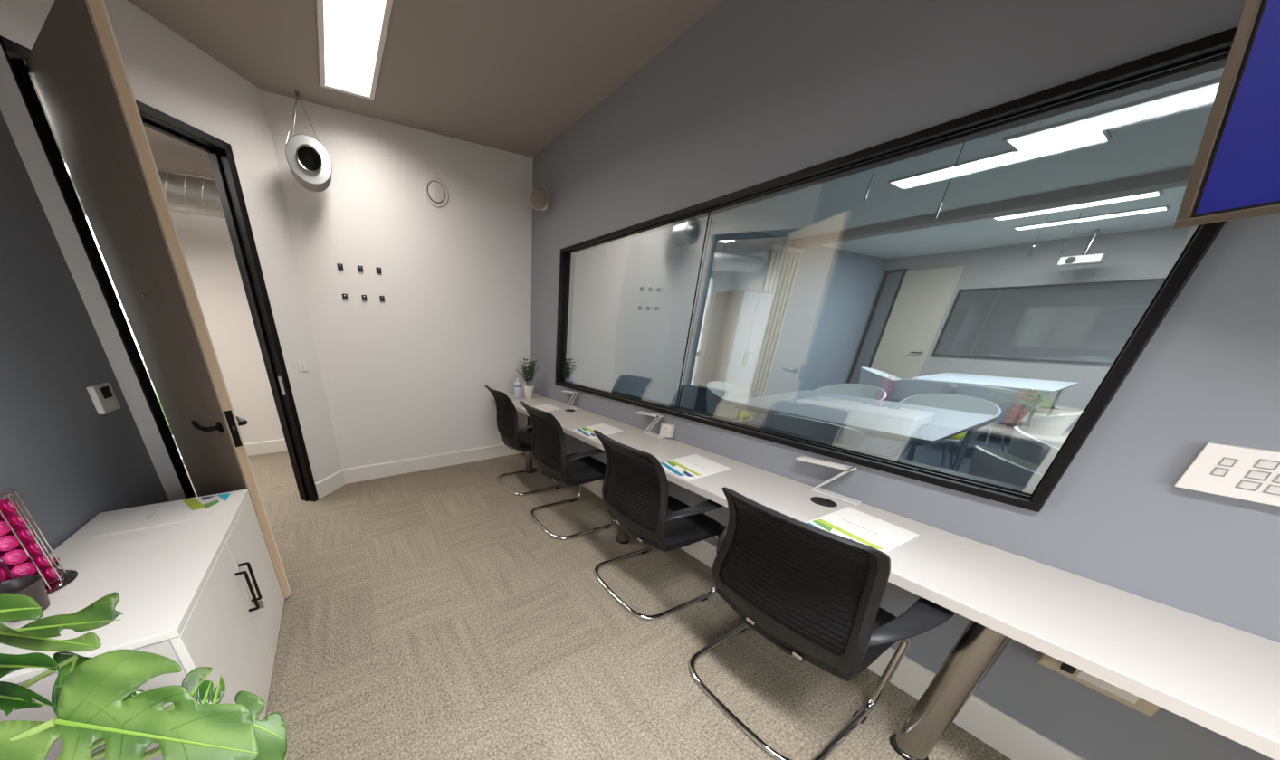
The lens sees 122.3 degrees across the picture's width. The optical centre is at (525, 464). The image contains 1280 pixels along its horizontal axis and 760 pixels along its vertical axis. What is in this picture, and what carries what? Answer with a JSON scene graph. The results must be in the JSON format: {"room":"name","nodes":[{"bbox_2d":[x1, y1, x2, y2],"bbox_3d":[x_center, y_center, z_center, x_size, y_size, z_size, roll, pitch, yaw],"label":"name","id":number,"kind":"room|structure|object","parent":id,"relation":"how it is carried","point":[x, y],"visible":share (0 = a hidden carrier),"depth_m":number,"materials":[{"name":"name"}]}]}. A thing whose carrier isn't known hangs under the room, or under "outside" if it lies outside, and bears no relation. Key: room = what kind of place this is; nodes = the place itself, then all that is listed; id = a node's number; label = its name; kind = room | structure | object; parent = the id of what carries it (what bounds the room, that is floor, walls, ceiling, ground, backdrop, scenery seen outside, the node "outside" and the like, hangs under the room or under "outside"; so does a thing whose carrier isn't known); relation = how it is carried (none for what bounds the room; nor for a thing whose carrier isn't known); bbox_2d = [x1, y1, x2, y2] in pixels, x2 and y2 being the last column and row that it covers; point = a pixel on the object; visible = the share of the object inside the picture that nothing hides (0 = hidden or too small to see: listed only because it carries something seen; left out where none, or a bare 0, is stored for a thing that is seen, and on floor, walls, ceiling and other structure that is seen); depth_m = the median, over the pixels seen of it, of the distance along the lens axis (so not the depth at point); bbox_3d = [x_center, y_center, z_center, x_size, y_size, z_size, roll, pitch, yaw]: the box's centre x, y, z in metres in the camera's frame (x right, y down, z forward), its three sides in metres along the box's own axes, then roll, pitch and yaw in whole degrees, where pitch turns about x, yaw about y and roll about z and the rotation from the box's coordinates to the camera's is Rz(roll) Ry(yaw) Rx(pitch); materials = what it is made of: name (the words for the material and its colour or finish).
{"room":"observation room","nodes":[
{"label":"observation room","id":0,"kind":"room"},
{"bbox_2d":[0,109,169,582],"bbox_3d":[-1.052,0.088,-0.241,0.100,2.875,4.527,-11,25,-26],"label":"wall","id":1,"kind":"structure","parent":0,"point":[69,463],"depth_m":1.35,"materials":[{"name":"paint"}]},
{"bbox_2d":[85,382,120,414],"bbox_3d":[-1.960,-0.310,1.600,0.026,0.124,0.146,-11,25,-26],"label":"intercom panel","id":2,"kind":"object","parent":1,"relation":"attached to","point":[104,399],"visible":1,"depth_m":1.57,"materials":[{"name":"white plastic"}]},
{"bbox_2d":[29,76,214,178],"bbox_3d":[-1.283,-1.585,0.395,5.412,0.100,7.100,-11,25,-26],"label":"ceiling","id":3,"kind":"structure","parent":0,"point":[170,154],"depth_m":2.78,"materials":[{"name":"paint"}]},
{"bbox_2d":[60,153,225,219],"bbox_3d":[-3.037,-2.201,2.661,3.924,0.461,0.263,-11,25,-26],"label":"ventilation duct","id":4,"kind":"object","parent":3,"relation":"hanging from","point":[184,194],"visible":0.12,"depth_m":2.75,"materials":[{"name":"metal"}]},
{"bbox_2d":[0,592,286,759],"bbox_3d":[-0.698,0.394,0.396,0.690,0.428,0.417,-15,27,-33],"label":"monstera plant","id":5,"kind":"object","parent":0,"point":[93,699],"visible":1,"depth_m":0.41,"materials":[{"name":"green plant"}]},
{"bbox_2d":[0,0,342,501],"bbox_3d":[-1.967,-0.919,2.243,0.120,2.875,1.358,5,23,12],"label":"wall","id":6,"kind":"structure","parent":0,"point":[167,73],"depth_m":1.93,"materials":[{"name":"white paint"}]},
{"bbox_2d":[0,35,318,501],"bbox_3d":[-2.002,-0.680,2.198,0.147,2.465,0.887,5,23,12],"label":"door frame","id":7,"kind":"structure","parent":6,"relation":"in","point":[220,153],"depth_m":2.06,"materials":[{"name":"metal"}]},
{"bbox_2d":[27,0,292,599],"bbox_3d":[-1.692,-0.454,1.683,0.845,2.417,0.181,13,25,28],"label":"open door","id":8,"kind":"structure","parent":7,"relation":"attached to","point":[75,63],"depth_m":1.41,"materials":[{"name":"brown wood"}]},
{"bbox_2d":[296,360,308,372],"bbox_3d":[-1.794,-0.796,2.769,0.014,0.086,0.086,5,23,12],"label":"light switch","id":9,"kind":"object","parent":6,"relation":"attached to","point":[302,365],"visible":1,"depth_m":2.76,"materials":[{"name":"white plastic"}]},
{"bbox_2d":[315,469,345,499],"bbox_3d":[-1.796,0.176,3.172,0.016,0.150,0.336,5,23,12],"label":"baseboard","id":10,"kind":"structure","parent":6,"relation":"attached to","point":[324,487],"depth_m":3.15,"materials":[{"name":"paint"}]},
{"bbox_2d":[78,170,284,443],"bbox_3d":[-2.630,-1.505,3.920,4.762,2.700,0.120,-11,25,-26],"label":"wall","id":11,"kind":"structure","parent":0,"point":[205,242],"depth_m":3.58,"materials":[{"name":"white paint"}]},
{"bbox_2d":[244,439,287,456],"bbox_3d":[-2.522,-0.316,4.382,2.350,0.150,0.016,-11,25,-26],"label":"baseboard","id":12,"kind":"structure","parent":11,"relation":"attached to","point":[257,448],"depth_m":4.09,"materials":[{"name":"paint"}]},
{"bbox_2d":[261,90,533,469],"bbox_3d":[-0.812,-1.352,3.332,2.190,2.875,0.100,-11,25,-26],"label":"wall","id":13,"kind":"structure","parent":0,"point":[405,375],"depth_m":3.08,"materials":[{"name":"white paint"}]},
{"bbox_2d":[343,443,525,484],"bbox_3d":[-0.855,-0.057,3.764,2.050,0.150,0.016,-11,25,-26],"label":"baseboard","id":14,"kind":"structure","parent":13,"relation":"attached to","point":[367,472],"depth_m":3.65,"materials":[{"name":"paint"}]},
{"bbox_2d":[423,176,448,207],"bbox_3d":[-0.754,-2.303,2.904,0.208,0.208,0.023,-11,25,-26],"label":"air vent","id":15,"kind":"object","parent":13,"relation":"in","point":[435,190],"visible":1,"depth_m":2.90,"materials":[{"name":"plastic"}]},
{"bbox_2d":[127,0,723,157],"bbox_3d":[0.077,-1.715,0.268,3.152,0.100,5.710,-11,25,-26],"label":"ceiling","id":16,"kind":"structure","parent":0,"point":[513,76],"depth_m":1.95,"materials":[{"name":"paint"}]},
{"bbox_2d":[285,89,332,191],"bbox_3d":[-1.475,-2.184,2.295,0.264,0.562,0.257,-11,25,-26],"label":"speaker","id":17,"kind":"object","parent":16,"relation":"hanging from","point":[310,163],"visible":1,"depth_m":2.29},
{"bbox_2d":[315,0,392,100],"bbox_3d":[-0.900,-2.267,1.782,0.320,0.018,1.210,-11,25,-26],"label":"recessed light","id":18,"kind":"object","parent":16,"relation":"in","point":[352,33],"visible":1,"depth_m":1.87,"materials":[{"name":"plastic"}]},
{"bbox_2d":[523,384,534,399],"bbox_3d":[0.029,-0.763,3.599,0.106,0.132,0.106,-11,25,-26],"label":"pot","id":19,"kind":"object","parent":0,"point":[528,388],"depth_m":3.57,"materials":[{"name":"ceramic"}]},
{"bbox_2d":[182,412,1031,759],"bbox_3d":[2.324,0.316,3.220,13.600,0.100,7.100,-11,25,-26],"label":"floor","id":20,"kind":"structure","parent":0,"point":[428,615],"depth_m":1.67,"materials":[{"name":"beige carpet"}]},
{"bbox_2d":[0,488,284,759],"bbox_3d":[-1.326,0.637,1.300,0.536,0.702,0.934,-11,25,-26],"label":"storage cabinet","id":21,"kind":"object","parent":20,"relation":"on","point":[206,592],"visible":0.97,"depth_m":1.12,"materials":[{"name":"laminate"}]},
{"bbox_2d":[0,575,49,621],"bbox_3d":[-1.357,0.363,0.922,0.096,0.087,0.096,-11,25,-26],"label":"cup","id":22,"kind":"object","parent":21,"relation":"on","point":[33,587],"visible":0.41,"depth_m":0.93,"materials":[{"name":"ceramic"}]},
{"bbox_2d":[0,488,77,595],"bbox_3d":[-1.454,0.215,0.962,0.156,0.330,0.156,-11,25,-26],"label":"rack","id":23,"kind":"object","parent":21,"relation":"on","point":[65,577],"visible":0.48,"depth_m":1.00,"materials":[{"name":"silver metal"}]},
{"bbox_2d":[0,521,10,536],"bbox_3d":[-1.430,0.172,0.926,0.036,0.042,0.042,10,24,22],"label":"capsule","id":24,"kind":"object","parent":23,"relation":"on","point":[4,529],"visible":1,"depth_m":0.93,"materials":[{"name":"pink metal"}]},
{"bbox_2d":[0,566,13,582],"bbox_3d":[-1.464,0.302,0.967,0.042,0.042,0.036,2,22,5],"label":"capsule","id":25,"kind":"object","parent":23,"relation":"on","point":[4,575],"visible":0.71,"depth_m":0.95,"materials":[{"name":"pink metal"}]},
{"bbox_2d":[0,513,13,521],"bbox_3d":[-1.463,0.154,0.969,0.042,0.042,0.036,-12,25,-28],"label":"capsule","id":26,"kind":"object","parent":23,"relation":"on","point":[9,514],"visible":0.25,"depth_m":0.96,"materials":[{"name":"pink metal"}]},
{"bbox_2d":[0,535,19,551],"bbox_3d":[-1.430,0.214,0.943,0.036,0.042,0.042,10,24,22],"label":"capsule","id":27,"kind":"object","parent":23,"relation":"on","point":[7,543],"visible":1,"depth_m":0.94,"materials":[{"name":"pink metal"}]},
{"bbox_2d":[0,539,12,547],"bbox_3d":[-1.417,0.215,0.937,0.002,0.021,0.022,-2,17,35],"label":"print","id":28,"kind":"object","parent":27,"relation":"attached to","point":[4,539],"depth_m":0.94},
{"bbox_2d":[0,498,19,514],"bbox_3d":[-1.429,0.116,0.942,0.042,0.042,0.036,19,28,38],"label":"capsule","id":29,"kind":"object","parent":23,"relation":"on","point":[6,507],"visible":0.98,"depth_m":0.94,"materials":[{"name":"pink metal"}]},
{"bbox_2d":[1,549,28,564],"bbox_3d":[-1.430,0.256,0.960,0.036,0.042,0.042,10,24,22],"label":"capsule","id":30,"kind":"object","parent":23,"relation":"on","point":[15,557],"visible":1,"depth_m":0.95,"materials":[{"name":"pink metal"}]},
{"bbox_2d":[8,553,21,561],"bbox_3d":[-1.417,0.257,0.954,0.002,0.021,0.022,-2,17,35],"label":"print","id":31,"kind":"object","parent":30,"relation":"attached to","point":[16,553],"depth_m":0.95},
{"bbox_2d":[2,513,28,528],"bbox_3d":[-1.430,0.158,0.959,0.042,0.042,0.036,19,28,38],"label":"capsule","id":32,"kind":"object","parent":23,"relation":"on","point":[14,520],"visible":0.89,"depth_m":0.95,"materials":[{"name":"pink metal"}]},
{"bbox_2d":[8,526,24,535],"bbox_3d":[-1.463,0.196,0.986,0.042,0.042,0.036,-12,25,-28],"label":"capsule","id":33,"kind":"object","parent":23,"relation":"on","point":[10,532],"visible":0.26,"depth_m":0.98,"materials":[{"name":"pink metal"}]},
{"bbox_2d":[10,527,36,542],"bbox_3d":[-1.430,0.201,0.976,0.042,0.042,0.036,19,28,38],"label":"capsule","id":34,"kind":"object","parent":23,"relation":"on","point":[23,534],"visible":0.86,"depth_m":0.97,"materials":[{"name":"pink metal"}]},
{"bbox_2d":[10,563,37,578],"bbox_3d":[-1.430,0.298,0.977,0.036,0.042,0.042,10,24,22],"label":"capsule","id":35,"kind":"object","parent":23,"relation":"on","point":[23,569],"visible":0.95,"depth_m":0.97,"materials":[{"name":"pink metal"}]},
{"bbox_2d":[17,566,29,574],"bbox_3d":[-1.417,0.300,0.971,0.002,0.021,0.022,-2,17,35],"label":"print","id":36,"kind":"object","parent":35,"relation":"attached to","point":[23,567],"depth_m":0.97},
{"bbox_2d":[17,540,32,549],"bbox_3d":[-1.464,0.239,1.003,0.042,0.042,0.036,-12,25,-28],"label":"capsule","id":37,"kind":"object","parent":23,"relation":"on","point":[19,547],"visible":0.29,"depth_m":0.99,"materials":[{"name":"pink metal"}]},
{"bbox_2d":[19,540,44,555],"bbox_3d":[-1.430,0.243,0.993,0.042,0.042,0.036,19,28,38],"label":"capsule","id":38,"kind":"object","parent":23,"relation":"on","point":[32,548],"visible":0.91,"depth_m":0.99,"materials":[{"name":"pink metal"}]},
{"bbox_2d":[28,554,52,568],"bbox_3d":[-1.430,0.285,1.010,0.042,0.042,0.036,19,28,38],"label":"capsule","id":39,"kind":"object","parent":23,"relation":"on","point":[40,560],"visible":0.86,"depth_m":1.00,"materials":[{"name":"pink metal"}]},
{"bbox_2d":[36,566,59,581],"bbox_3d":[-1.431,0.327,1.027,0.042,0.042,0.036,19,28,38],"label":"capsule","id":40,"kind":"object","parent":23,"relation":"on","point":[48,573],"visible":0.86,"depth_m":1.02,"materials":[{"name":"pink metal"}]},
{"bbox_2d":[49,557,59,567],"bbox_3d":[-1.533,0.320,1.107,0.042,0.024,0.042,-11,25,-26],"label":"capsule","id":41,"kind":"object","parent":23,"relation":"on","point":[53,558],"visible":0.14,"depth_m":1.11,"materials":[{"name":"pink metal"}]},
{"bbox_2d":[93,491,233,537],"bbox_3d":[-1.484,0.199,1.438,0.371,0.004,0.250,-11,25,-26],"label":"document folder","id":42,"kind":"object","parent":21,"relation":"on","point":[198,508],"visible":1,"depth_m":1.42,"materials":[{"name":"paper"}]},
{"bbox_2d":[484,384,567,496],"bbox_3d":[-0.015,-0.257,3.209,0.665,0.944,0.626,-10,24,-24],"label":"chair","id":43,"kind":"object","parent":20,"relation":"on","point":[512,437],"visible":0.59,"depth_m":3.03,"materials":[{"name":"grey plastic"}]},
{"bbox_2d":[519,401,615,540],"bbox_3d":[0.309,0.004,2.567,0.665,0.944,0.626,-10,24,-25],"label":"chair","id":44,"kind":"object","parent":20,"relation":"on","point":[549,444],"visible":0.91,"depth_m":2.41,"materials":[{"name":"grey plastic"}]},
{"bbox_2d":[593,429,725,620],"bbox_3d":[0.697,0.280,1.887,0.666,0.944,0.626,-10,24,-23],"label":"chair","id":45,"kind":"object","parent":20,"relation":"on","point":[635,490],"visible":0.94,"depth_m":1.72,"materials":[{"name":"grey plastic"}]},
{"bbox_2d":[706,381,759,422],"bbox_3d":[2.489,-0.587,4.258,0.667,0.803,0.566,-11,25,-26],"label":"tub chair","id":46,"kind":"object","parent":20,"relation":"on","point":[718,393],"visible":0.77,"depth_m":4.19,"materials":[{"name":"plastic"}]},
{"bbox_2d":[734,410,751,420],"bbox_3d":[2.510,-0.623,4.201,0.428,0.046,0.430,-11,25,-26],"label":"cushion","id":47,"kind":"object","parent":46,"relation":"on","point":[744,415],"depth_m":4.04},
{"bbox_2d":[694,289,773,412],"bbox_3d":[3.143,-1.586,5.274,0.700,1.900,0.429,-11,25,-26],"label":"tall cabinet","id":48,"kind":"object","parent":20,"relation":"on","point":[739,320],"visible":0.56,"depth_m":4.99,"materials":[{"name":"grey paint"}]},
{"bbox_2d":[765,413,867,448],"bbox_3d":[2.313,-0.043,2.906,0.566,0.803,0.667,-13,25,-29],"label":"tub chair","id":49,"kind":"object","parent":20,"relation":"on","point":[811,428],"visible":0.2,"depth_m":2.57,"materials":[{"name":"grey fabric"}]},
{"bbox_2d":[688,487,955,759],"bbox_3d":[1.006,0.527,1.281,0.665,0.944,0.626,-11,25,-26],"label":"chair","id":50,"kind":"object","parent":20,"relation":"on","point":[815,594],"visible":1,"depth_m":1.07,"materials":[{"name":"black plastic"}]},
{"bbox_2d":[813,383,886,401],"bbox_3d":[3.843,-0.561,4.214,0.566,0.803,0.667,-10,24,-24],"label":"tub chair","id":51,"kind":"object","parent":20,"relation":"on","point":[857,390],"visible":0.16,"depth_m":4.22,"materials":[{"name":"plastic"}]},
{"bbox_2d":[725,390,998,471],"bbox_3d":[3.031,-0.188,3.344,1.510,0.730,1.460,-11,25,-26],"label":"meeting table","id":52,"kind":"object","parent":20,"relation":"on","point":[915,425],"visible":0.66,"depth_m":3.00,"materials":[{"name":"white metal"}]},
{"bbox_2d":[859,366,900,401],"bbox_3d":[6.076,-1.263,5.986,0.667,0.803,0.566,-19,29,-39],"label":"tub chair","id":53,"kind":"object","parent":20,"relation":"on","point":[870,377],"visible":0.47,"depth_m":5.80,"materials":[{"name":"grey fabric"}]},
{"bbox_2d":[490,392,1279,759],"bbox_3d":[0.974,0.356,1.985,0.497,0.733,4.909,-11,25,-26],"label":"desk","id":54,"kind":"object","parent":20,"relation":"on","point":[1224,680],"visible":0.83,"depth_m":0.97,"materials":[{"name":"white laminate"}]},
{"bbox_2d":[514,378,521,399],"bbox_3d":[-0.086,-0.794,3.576,0.069,0.205,0.069,-11,25,-26],"label":"bottle","id":55,"kind":"object","parent":54,"relation":"on","point":[517,385],"visible":1,"depth_m":3.56,"materials":[{"name":"white plastic"}]},
{"bbox_2d":[515,358,540,399],"bbox_3d":[0.017,-0.887,3.547,0.251,0.401,0.237,11,24,24],"label":"potted palm","id":56,"kind":"object","parent":54,"relation":"on","point":[528,374],"visible":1,"depth_m":3.53,"materials":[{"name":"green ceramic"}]},
{"bbox_2d":[521,403,560,411],"bbox_3d":[0.144,-0.514,3.155,0.320,0.004,0.280,-11,25,-26],"label":"document folder","id":57,"kind":"object","parent":54,"relation":"on","point":[548,407],"visible":0.73,"depth_m":3.18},
{"bbox_2d":[561,390,582,410],"bbox_3d":[0.426,-0.611,3.205,0.056,0.149,0.264,-11,25,-26],"label":"desk lamp","id":58,"kind":"object","parent":54,"relation":"on","point":[565,391],"visible":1,"depth_m":3.18,"materials":[{"name":"silver metal"}]},
{"bbox_2d":[572,423,623,439],"bbox_3d":[0.528,-0.249,2.502,0.370,0.004,0.238,-15,26,-33],"label":"document folder","id":59,"kind":"object","parent":54,"relation":"on","point":[605,429],"visible":0.95,"depth_m":2.50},
{"bbox_2d":[635,410,667,439],"bbox_3d":[0.879,-0.287,2.409,0.056,0.149,0.264,-11,25,-26],"label":"desk lamp","id":60,"kind":"object","parent":54,"relation":"on","point":[656,415],"visible":1,"depth_m":2.38,"materials":[{"name":"silver metal"}]},
{"bbox_2d":[639,411,658,415],"bbox_3d":[0.863,-0.361,2.413,0.040,0.014,0.164,-11,25,-26],"label":"diffuser","id":61,"kind":"object","parent":60,"relation":"attached to","point":[640,413],"depth_m":2.41,"materials":[{"name":"white plastic"}]},
{"bbox_2d":[659,454,730,481],"bbox_3d":[0.904,0.010,1.867,0.367,0.004,0.240,-11,25,-26],"label":"document folder","id":62,"kind":"object","parent":54,"relation":"on","point":[689,468],"visible":0.99,"depth_m":1.85,"materials":[{"name":"paper"}]},
{"bbox_2d":[795,456,861,506],"bbox_3d":[1.365,0.060,1.554,0.056,0.149,0.264,-11,25,-26],"label":"desk lamp","id":63,"kind":"object","parent":54,"relation":"on","point":[846,468],"visible":1,"depth_m":1.53,"materials":[{"name":"white plastic"}]},
{"bbox_2d":[802,456,848,468],"bbox_3d":[1.349,-0.013,1.558,0.040,0.014,0.164,-11,25,-26],"label":"diffuser","id":64,"kind":"object","parent":63,"relation":"attached to","point":[826,463],"depth_m":1.55,"materials":[{"name":"white plastic"}]},
{"bbox_2d":[805,506,918,553],"bbox_3d":[1.240,0.246,1.284,0.373,0.004,0.226,-9,24,-23],"label":"document folder","id":65,"kind":"object","parent":54,"relation":"on","point":[849,523],"visible":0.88,"depth_m":1.29,"materials":[{"name":"paper"}]},
{"bbox_2d":[887,379,957,402],"bbox_3d":[5.487,-0.816,4.870,0.667,0.803,0.566,19,29,38],"label":"tub chair","id":66,"kind":"object","parent":20,"relation":"on","point":[898,390],"visible":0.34,"depth_m":4.64,"materials":[{"name":"plastic"}]},
{"bbox_2d":[892,393,1001,469],"bbox_3d":[4.249,-0.303,3.579,0.566,0.803,0.667,-13,25,-29],"label":"table","id":67,"kind":"object","parent":20,"relation":"on","point":[960,403],"visible":0.32,"depth_m":3.53,"materials":[{"name":"laminate"}]},
{"bbox_2d":[947,432,965,439],"bbox_3d":[4.212,-0.345,3.537,0.430,0.046,0.428,-13,25,-29],"label":"cushion","id":68,"kind":"object","parent":67,"relation":"on","point":[961,435],"depth_m":3.35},
{"bbox_2d":[935,385,1041,451],"bbox_3d":[5.699,-0.583,4.296,0.566,0.803,0.667,-7,23,-17],"label":"tub chair","id":69,"kind":"object","parent":20,"relation":"on","point":[1014,405],"visible":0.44,"depth_m":4.02,"materials":[{"name":"plastic"}]},
{"bbox_2d":[909,372,1078,427],"bbox_3d":[6.774,-0.890,5.139,1.550,0.730,1.260,-11,25,-26],"label":"meeting table","id":70,"kind":"object","parent":20,"relation":"on","point":[1036,386],"visible":0.61,"depth_m":4.81,"materials":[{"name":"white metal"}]},
{"bbox_2d":[968,445,1047,489],"bbox_3d":[2.810,0.344,1.956,0.566,0.803,0.667,13,25,28],"label":"tub chair","id":71,"kind":"object","parent":20,"relation":"on","point":[986,463],"visible":0.15,"depth_m":1.87,"materials":[{"name":"grey fabric"}]},
{"bbox_2d":[1007,426,1066,468],"bbox_3d":[3.573,0.194,2.337,0.667,0.803,0.566,-16,27,-35],"label":"tub chair","id":72,"kind":"object","parent":20,"relation":"on","point":[1038,447],"visible":0.19,"depth_m":2.29,"materials":[{"name":"grey fabric"}]},
{"bbox_2d":[1030,411,1082,438],"bbox_3d":[5.325,-0.198,3.334,0.667,0.803,0.566,-7,23,-17],"label":"tub chair","id":73,"kind":"object","parent":20,"relation":"on","point":[1062,425],"visible":0.16,"depth_m":3.25,"materials":[{"name":"white plastic"}]},
{"bbox_2d":[614,219,887,410],"bbox_3d":[3.629,-2.162,5.639,7.948,2.700,0.100,-11,25,-26],"label":"wall","id":74,"kind":"structure","parent":0,"point":[834,291],"depth_m":5.05,"materials":[{"name":"paint"}]},
{"bbox_2d":[750,244,804,396],"bbox_3d":[4.024,-2.264,5.724,0.860,2.330,0.059,-11,25,-26],"label":"vertical blind","id":75,"kind":"object","parent":74,"relation":"attached to","point":[792,251],"visible":0.59,"depth_m":5.61,"materials":[{"name":"fabric"}]},
{"bbox_2d":[790,165,1193,248],"bbox_3d":[5.539,-2.528,3.099,0.250,0.100,5.600,-11,25,-26],"label":"ceiling beam","id":76,"kind":"structure","parent":74,"relation":"attached to","point":[1176,177],"depth_m":3.58,"materials":[{"name":"paint"}]},
{"bbox_2d":[530,0,1279,759],"bbox_3d":[1.402,-0.591,1.478,0.140,2.875,5.510,-11,25,-26],"label":"wall","id":77,"kind":"structure","parent":0,"point":[754,92],"depth_m":1.12,"materials":[{"name":"grey paint"}]},
{"bbox_2d":[530,186,549,210],"bbox_3d":[0.156,-2.323,3.022,0.150,0.165,0.210,16,27,34],"label":"wall speaker","id":78,"kind":"object","parent":77,"relation":"attached to","point":[539,197],"visible":1,"depth_m":2.96,"materials":[{"name":"white plastic"}]},
{"bbox_2d":[659,422,675,438],"bbox_3d":[0.956,-0.233,2.329,0.032,0.086,0.090,-11,25,-26],"label":"wall socket","id":79,"kind":"object","parent":77,"relation":"attached to","point":[667,430],"visible":1,"depth_m":2.31,"materials":[{"name":"white plastic"}]},
{"bbox_2d":[582,479,1085,759],"bbox_3d":[1.325,0.686,1.954,0.016,0.150,5.510,-11,25,-26],"label":"baseboard","id":80,"kind":"structure","parent":77,"relation":"attached to","point":[1009,737],"depth_m":1.28,"materials":[{"name":"paint"}]},
{"bbox_2d":[554,26,1237,512],"bbox_3d":[1.035,-0.880,2.086,0.160,1.167,2.870,-11,25,-26],"label":"window","id":81,"kind":"structure","parent":77,"relation":"in","point":[592,272],"depth_m":1.31,"materials":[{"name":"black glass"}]},
{"bbox_2d":[1038,653,1160,716],"bbox_3d":[1.724,0.637,1.032,0.095,0.095,0.190,-11,25,-26],"label":"power trunking","id":82,"kind":"object","parent":77,"relation":"attached to","point":[1149,709],"visible":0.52,"depth_m":1.03,"materials":[{"name":"white plastic"}]},
{"bbox_2d":[1076,670,1140,704],"bbox_3d":[1.724,0.645,1.014,0.004,0.057,0.095,-11,25,-26],"label":"socket","id":83,"kind":"object","parent":82,"relation":"attached to","point":[1084,678],"depth_m":1.02,"materials":[{"name":"white plastic"}]},
{"bbox_2d":[1173,0,1279,229],"bbox_3d":[1.563,-0.621,0.164,0.554,0.616,1.100,0,22,-1],"label":"television","id":84,"kind":"object","parent":77,"relation":"attached to","point":[1235,175],"visible":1,"depth_m":0.69,"materials":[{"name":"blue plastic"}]},
{"bbox_2d":[1174,442,1279,506],"bbox_3d":[1.772,0.042,0.784,0.024,0.120,0.250,-11,25,-26],"label":"control panel","id":85,"kind":"object","parent":77,"relation":"attached to","point":[1251,474],"visible":1,"depth_m":0.84,"materials":[{"name":"white plastic"}]},
{"bbox_2d":[697,67,1224,259],"bbox_3d":[5.010,-2.519,2.802,8.047,0.100,5.800,-11,25,-26],"label":"ceiling","id":86,"kind":"structure","parent":0,"point":[1172,140],"depth_m":3.50,"materials":[{"name":"paint"}]},
{"bbox_2d":[863,171,873,200],"bbox_3d":[3.039,-2.466,3.045,0.016,0.199,0.016,-11,25,-26],"label":"microphone","id":87,"kind":"object","parent":86,"relation":"hanging from","point":[868,187],"visible":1,"depth_m":3.05,"materials":[{"name":"metal"}]},
{"bbox_2d":[934,142,964,219],"bbox_3d":[3.118,-2.094,2.524,0.016,0.499,0.016,-11,25,-26],"label":"microphone","id":88,"kind":"object","parent":86,"relation":"hanging from","point":[940,204],"visible":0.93,"depth_m":2.56,"materials":[{"name":"metal"}]},
{"bbox_2d":[888,129,1112,189],"bbox_3d":[3.754,-2.466,2.811,0.320,0.018,1.090,-11,25,-26],"label":"recessed light","id":89,"kind":"object","parent":86,"relation":"in","point":[1007,157],"visible":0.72,"depth_m":2.75,"materials":[{"name":"plastic"}]},
{"bbox_2d":[1028,212,1050,256],"bbox_3d":[6.138,-2.747,4.107,0.016,0.439,0.016,-11,25,-26],"label":"microphone","id":90,"kind":"object","parent":86,"relation":"hanging from","point":[1033,247],"visible":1,"depth_m":4.13,"materials":[{"name":"metal"}]},
{"bbox_2d":[1060,212,1081,254],"bbox_3d":[6.503,-2.752,4.099,0.016,0.419,0.016,-11,25,-26],"label":"microphone","id":91,"kind":"object","parent":86,"relation":"hanging from","point":[1065,245],"visible":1,"depth_m":4.12,"materials":[{"name":"metal"}]},
{"bbox_2d":[993,190,1162,220],"bbox_3d":[6.016,-2.854,3.806,0.220,0.018,1.030,-11,25,-26],"label":"recessed light","id":92,"kind":"object","parent":86,"relation":"in","point":[1158,192],"visible":0.84,"depth_m":3.73,"materials":[{"name":"plastic"}]},
{"bbox_2d":[1056,229,1107,267],"bbox_3d":[7.762,-3.005,4.744,0.307,0.419,0.340,-11,25,-26],"label":"projector","id":93,"kind":"object","parent":86,"relation":"hanging from","point":[1084,259],"visible":1,"depth_m":4.73,"materials":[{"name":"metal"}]},
{"bbox_2d":[1013,204,1169,230],"bbox_3d":[6.857,-3.016,4.218,0.220,0.018,1.030,-11,25,-26],"label":"recessed light","id":94,"kind":"object","parent":86,"relation":"in","point":[1160,207],"visible":1,"depth_m":4.14,"materials":[{"name":"plastic"}]},
{"bbox_2d":[1001,76,1221,152],"bbox_3d":[3.338,-1.897,1.634,0.310,0.197,1.230,-11,25,-26],"label":"pendant light","id":95,"kind":"object","parent":86,"relation":"hanging from","point":[1204,92],"visible":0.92,"depth_m":1.86,"materials":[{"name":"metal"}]},
{"bbox_2d":[844,225,1198,415],"bbox_3d":[8.517,-1.896,5.051,0.100,2.700,5.800,-11,25,-26],"label":"wall","id":96,"kind":"structure","parent":0,"point":[1152,253],"depth_m":5.38,"materials":[{"name":"paint"}]},
{"bbox_2d":[846,266,964,401],"bbox_3d":[7.383,-2.528,6.870,0.112,2.500,1.060,-11,25,-26],"label":"door","id":97,"kind":"structure","parent":96,"relation":"in","point":[909,310],"depth_m":6.73,"materials":[{"name":"wood"}]},
{"bbox_2d":[1020,413,1053,422],"bbox_3d":[8.459,-0.704,5.503,0.016,0.150,5.600,-11,25,-26],"label":"baseboard","id":98,"kind":"structure","parent":96,"relation":"attached to","point":[1025,418],"depth_m":5.65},
{"bbox_2d":[931,277,1165,364],"bbox_3d":[8.405,-2.078,5.059,0.030,1.120,3.040,-11,25,-26],"label":"whiteboard","id":99,"kind":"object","parent":96,"relation":"in","point":[1084,322],"depth_m":5.40,"materials":[{"name":"glass"}]},
{"label":"outside","id":100,"kind":"structure","parent":0,"visible":0},
{"bbox_2d":[142,360,181,457],"bbox_3d":[-8.956,-2.579,10.329,18.000,0.070,17.000,-11,25,-26],"label":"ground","id":101,"kind":"structure","parent":100,"point":[142,360],"depth_m":6.65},
{"bbox_2d":[153,389,172,435],"bbox_3d":[-4.911,-0.664,4.495,0.652,0.773,0.610,-11,25,-26],"label":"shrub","id":102,"kind":"object","parent":101,"relation":"on","point":[155,389],"visible":0.02,"depth_m":4.46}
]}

